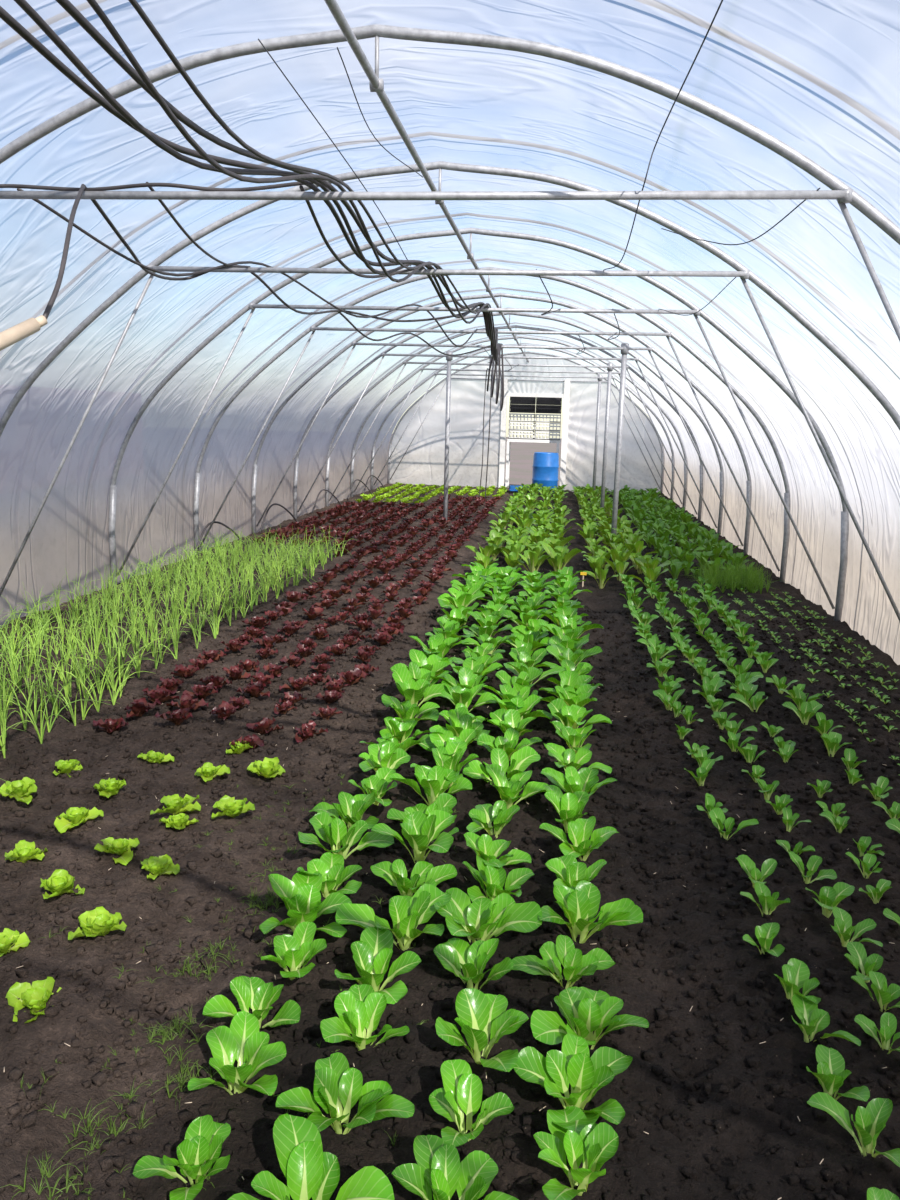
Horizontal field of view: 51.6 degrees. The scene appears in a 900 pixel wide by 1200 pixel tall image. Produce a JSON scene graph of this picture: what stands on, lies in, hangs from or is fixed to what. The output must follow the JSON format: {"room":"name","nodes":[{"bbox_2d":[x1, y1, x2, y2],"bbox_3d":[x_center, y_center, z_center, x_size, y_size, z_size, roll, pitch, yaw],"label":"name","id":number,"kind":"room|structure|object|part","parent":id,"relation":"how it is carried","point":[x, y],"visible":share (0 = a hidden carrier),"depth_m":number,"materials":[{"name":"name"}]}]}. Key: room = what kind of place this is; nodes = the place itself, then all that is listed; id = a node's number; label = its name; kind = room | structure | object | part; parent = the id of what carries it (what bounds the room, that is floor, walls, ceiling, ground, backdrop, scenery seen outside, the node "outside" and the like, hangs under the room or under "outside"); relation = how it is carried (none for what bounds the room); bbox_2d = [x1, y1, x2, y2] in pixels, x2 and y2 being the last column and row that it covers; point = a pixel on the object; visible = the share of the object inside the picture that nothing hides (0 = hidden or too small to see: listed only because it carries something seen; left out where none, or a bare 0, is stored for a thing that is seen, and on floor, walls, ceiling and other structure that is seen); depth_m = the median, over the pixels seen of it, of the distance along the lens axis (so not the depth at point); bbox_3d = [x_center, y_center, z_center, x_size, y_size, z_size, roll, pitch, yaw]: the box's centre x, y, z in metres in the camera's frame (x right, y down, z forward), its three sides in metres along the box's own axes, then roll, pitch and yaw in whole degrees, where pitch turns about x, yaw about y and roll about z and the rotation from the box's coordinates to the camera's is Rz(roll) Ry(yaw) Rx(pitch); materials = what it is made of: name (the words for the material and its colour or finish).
{"room":"greenhouse","nodes":[
{"label":"greenhouse","id":0,"kind":"room"},
{"bbox_2d":[0,439,389,627],"bbox_3d":[-2.837,-0.994,10.397,0.088,1.112,24.000,3,11,6],"label":"wall","id":1,"kind":"structure","parent":0,"point":[70,532],"depth_m":9.01,"materials":[{"name":"white plastic"}]},
{"bbox_2d":[0,483,899,1199],"bbox_3d":[0.322,-0.345,10.159,6.446,0.112,24.020,3,11,6],"label":"soil","id":2,"kind":"structure","parent":0,"point":[781,1049],"depth_m":3.20,"materials":[{"name":"soil"}]},
{"bbox_2d":[0,741,285,1023],"bbox_3d":[-1.364,0.883,3.456,1.105,0.113,2.242,3,11,6],"label":"bed","id":3,"kind":"object","parent":2,"relation":"on","point":[98,921],"visible":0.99,"depth_m":3.38,"materials":[{"name":"green plant"}]},
{"bbox_2d":[0,525,349,795],"bbox_3d":[-2.189,0.032,6.860,1.810,0.461,8.185,3,11,6],"label":"bed","id":4,"kind":"object","parent":2,"relation":"on","point":[193,561],"visible":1,"depth_m":6.70,"materials":[{"name":"green plant"}]},
{"bbox_2d":[0,773,458,1199],"bbox_3d":[-0.582,1.036,3.004,1.302,0.110,2.685,3,11,9],"label":"tufts","id":5,"kind":"object","parent":2,"relation":"on","point":[164,1033],"visible":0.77,"depth_m":2.31,"materials":[{"name":"green plant"}]},
{"bbox_2d":[92,494,502,750],"bbox_3d":[-1.096,-0.733,11.627,2.711,0.155,14.563,3,11,6],"label":"bed","id":6,"kind":"object","parent":2,"relation":"on","point":[139,707],"visible":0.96,"depth_m":7.34,"materials":[{"name":"red plant"}]},
{"bbox_2d":[133,562,648,1199],"bbox_3d":[0.300,0.465,5.473,1.352,0.256,8.074,3,11,6],"label":"bed","id":7,"kind":"object","parent":2,"relation":"on","point":[309,1171],"visible":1,"depth_m":2.79,"materials":[{"name":"green plant"}]},
{"bbox_2d":[355,482,507,503],"bbox_3d":[-0.216,-2.202,19.181,2.714,0.153,4.461,3,11,6],"label":"bed","id":8,"kind":"object","parent":2,"relation":"on","point":[502,489],"visible":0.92,"depth_m":19.36,"materials":[{"name":"green plant"}]},
{"bbox_2d":[4,643,894,1199],"bbox_3d":[0.230,0.879,3.826,4.291,0.093,4.986,3,11,6],"label":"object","id":9,"kind":"object","parent":2,"relation":"on","point":[257,643],"visible":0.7,"depth_m":2.72,"materials":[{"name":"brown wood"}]},
{"bbox_2d":[0,0,899,621],"bbox_3d":[0.362,-1.880,9.839,6.529,3.210,24.075,3,11,6],"label":"frame","id":10,"kind":"object","parent":2,"relation":"on","point":[839,191],"visible":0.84,"depth_m":6.18,"materials":[{"name":"metal"}]},
{"bbox_2d":[0,184,84,350],"bbox_3d":[-1.518,-1.149,3.320,0.303,0.941,1.350,3,11,6],"label":"hanging spray lance","id":11,"kind":"object","parent":10,"relation":"hanging from","point":[10,336],"visible":1,"depth_m":3.19,"materials":[{"name":"beige plastic"}]},
{"bbox_3d":[-1.564,-0.774,2.990,0.060,0.331,0.612,9,13,32],"label":"handle","id":12,"kind":"part","parent":11,"relation":"part of","materials":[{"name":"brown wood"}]},
{"bbox_2d":[0,181,490,355],"bbox_3d":[-0.527,-2.346,7.735,1.615,0.286,8.172,4,11,11],"label":"hose","id":13,"kind":"object","parent":10,"relation":"on","point":[192,275],"visible":0.94,"depth_m":4.67,"materials":[{"name":"black rubber"}]},
{"bbox_2d":[0,0,503,498],"bbox_3d":[-0.054,-1.585,9.112,1.043,2.731,17.979,3,11,7],"label":"bundle","id":14,"kind":"object","parent":10,"relation":"hanging from","point":[301,174],"visible":0.99,"depth_m":2.82,"materials":[{"name":"black rubber"}]},
{"bbox_2d":[258,0,819,370],"bbox_3d":[1.003,-2.854,9.002,2.275,0.725,13.075,3,11,6],"label":"wires","id":15,"kind":"object","parent":10,"relation":"attached to","point":[545,313],"visible":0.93,"depth_m":4.20,"materials":[{"name":"black metal"}]},
{"bbox_2d":[509,485,522,491],"bbox_3d":[1.518,-2.501,20.896,0.350,0.120,0.250,3,11,6],"label":"tray","id":16,"kind":"object","parent":2,"relation":"on","point":[512,487],"visible":0.48,"depth_m":20.79,"materials":[{"name":"plastic"}]},
{"bbox_2d":[532,452,558,492],"bbox_3d":[2.148,-2.868,20.929,0.600,0.880,0.600,3,11,6],"label":"barrel","id":17,"kind":"object","parent":2,"relation":"on","point":[545,465],"visible":0.82,"depth_m":20.68,"materials":[{"name":"plastic"}]},
{"bbox_2d":[465,483,671,588],"bbox_3d":[1.833,-1.406,14.950,2.310,0.384,12.183,3,11,6],"label":"bed","id":18,"kind":"object","parent":2,"relation":"on","point":[516,539],"visible":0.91,"depth_m":11.49,"materials":[{"name":"green plant"}]},
{"bbox_2d":[580,572,586,586],"bbox_3d":[1.308,-0.191,9.136,0.060,0.170,0.014,3,11,6],"label":"plant label","id":19,"kind":"object","parent":2,"relation":"on","point":[581,573],"visible":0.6,"depth_m":9.12,"materials":[{"name":"yellow plastic"}]},
{"bbox_2d":[608,485,754,578],"bbox_3d":[3.383,-1.362,15.111,1.215,0.292,11.283,3,11,6],"label":"bed","id":20,"kind":"object","parent":2,"relation":"on","point":[682,558],"visible":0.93,"depth_m":12.34,"materials":[{"name":"green plant"}]},
{"bbox_2d":[681,555,791,593],"bbox_3d":[2.832,-0.272,9.382,1.019,0.304,1.212,1,11,-2],"label":"dill","id":21,"kind":"object","parent":2,"relation":"on","point":[753,577],"visible":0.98,"depth_m":9.20,"materials":[{"name":"green plant"}]},
{"bbox_2d":[619,573,899,1199],"bbox_3d":[1.669,0.550,5.450,0.988,0.171,8.013,3,11,6],"label":"bed","id":22,"kind":"object","parent":2,"relation":"on","point":[871,1120],"visible":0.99,"depth_m":3.69,"materials":[{"name":"green plant"}]},
{"bbox_2d":[728,588,899,774],"bbox_3d":[2.633,0.483,6.129,0.666,0.085,6.059,3,11,6],"label":"bed","id":23,"kind":"object","parent":2,"relation":"on","point":[741,589],"visible":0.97,"depth_m":6.55,"materials":[{"name":"green plant"}]},
{"bbox_2d":[0,0,899,509],"bbox_3d":[0.377,-2.409,9.743,6.347,2.084,24.000,3,11,6],"label":"ceiling","id":24,"kind":"structure","parent":0,"point":[817,263],"depth_m":6.11,"materials":[{"name":"plastic"}]},
{"bbox_2d":[390,353,661,492],"bbox_3d":[1.747,-4.115,21.556,6.398,3.144,0.001,3,11,6],"label":"wall","id":25,"kind":"structure","parent":0,"point":[423,461],"depth_m":21.58,"materials":[{"name":"white plastic"}]},
{"bbox_2d":[499,379,569,489],"bbox_3d":[1.948,-3.813,21.585,1.550,2.550,0.130,3,11,6],"label":"door frame","id":26,"kind":"structure","parent":25,"relation":"in","point":[566,395],"depth_m":21.47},
{"bbox_2d":[663,447,899,664],"bbox_3d":[3.509,-0.692,9.705,0.088,1.112,24.000,3,11,6],"label":"wall","id":27,"kind":"structure","parent":0,"point":[867,609],"depth_m":8.62,"materials":[{"name":"white plastic"}]},
{"label":"outside","id":28,"kind":"structure","parent":0,"visible":0},
{"bbox_2d":[387,435,664,487],"bbox_3d":[1.687,-1.145,14.960,120.000,0.001,150.000,3,11,6],"label":"ground","id":29,"kind":"structure","parent":28,"point":[521,453],"depth_m":41.13,"materials":[{"name":"grey concrete"}]},
{"bbox_2d":[505,397,561,487],"bbox_3d":[2.013,-3.733,22.311,1.270,2.255,0.610,3,11,6],"label":"rack","id":30,"kind":"object","parent":29,"relation":"on","point":[553,406],"visible":0.94,"depth_m":21.98,"materials":[{"name":"white metal"}]}
]}

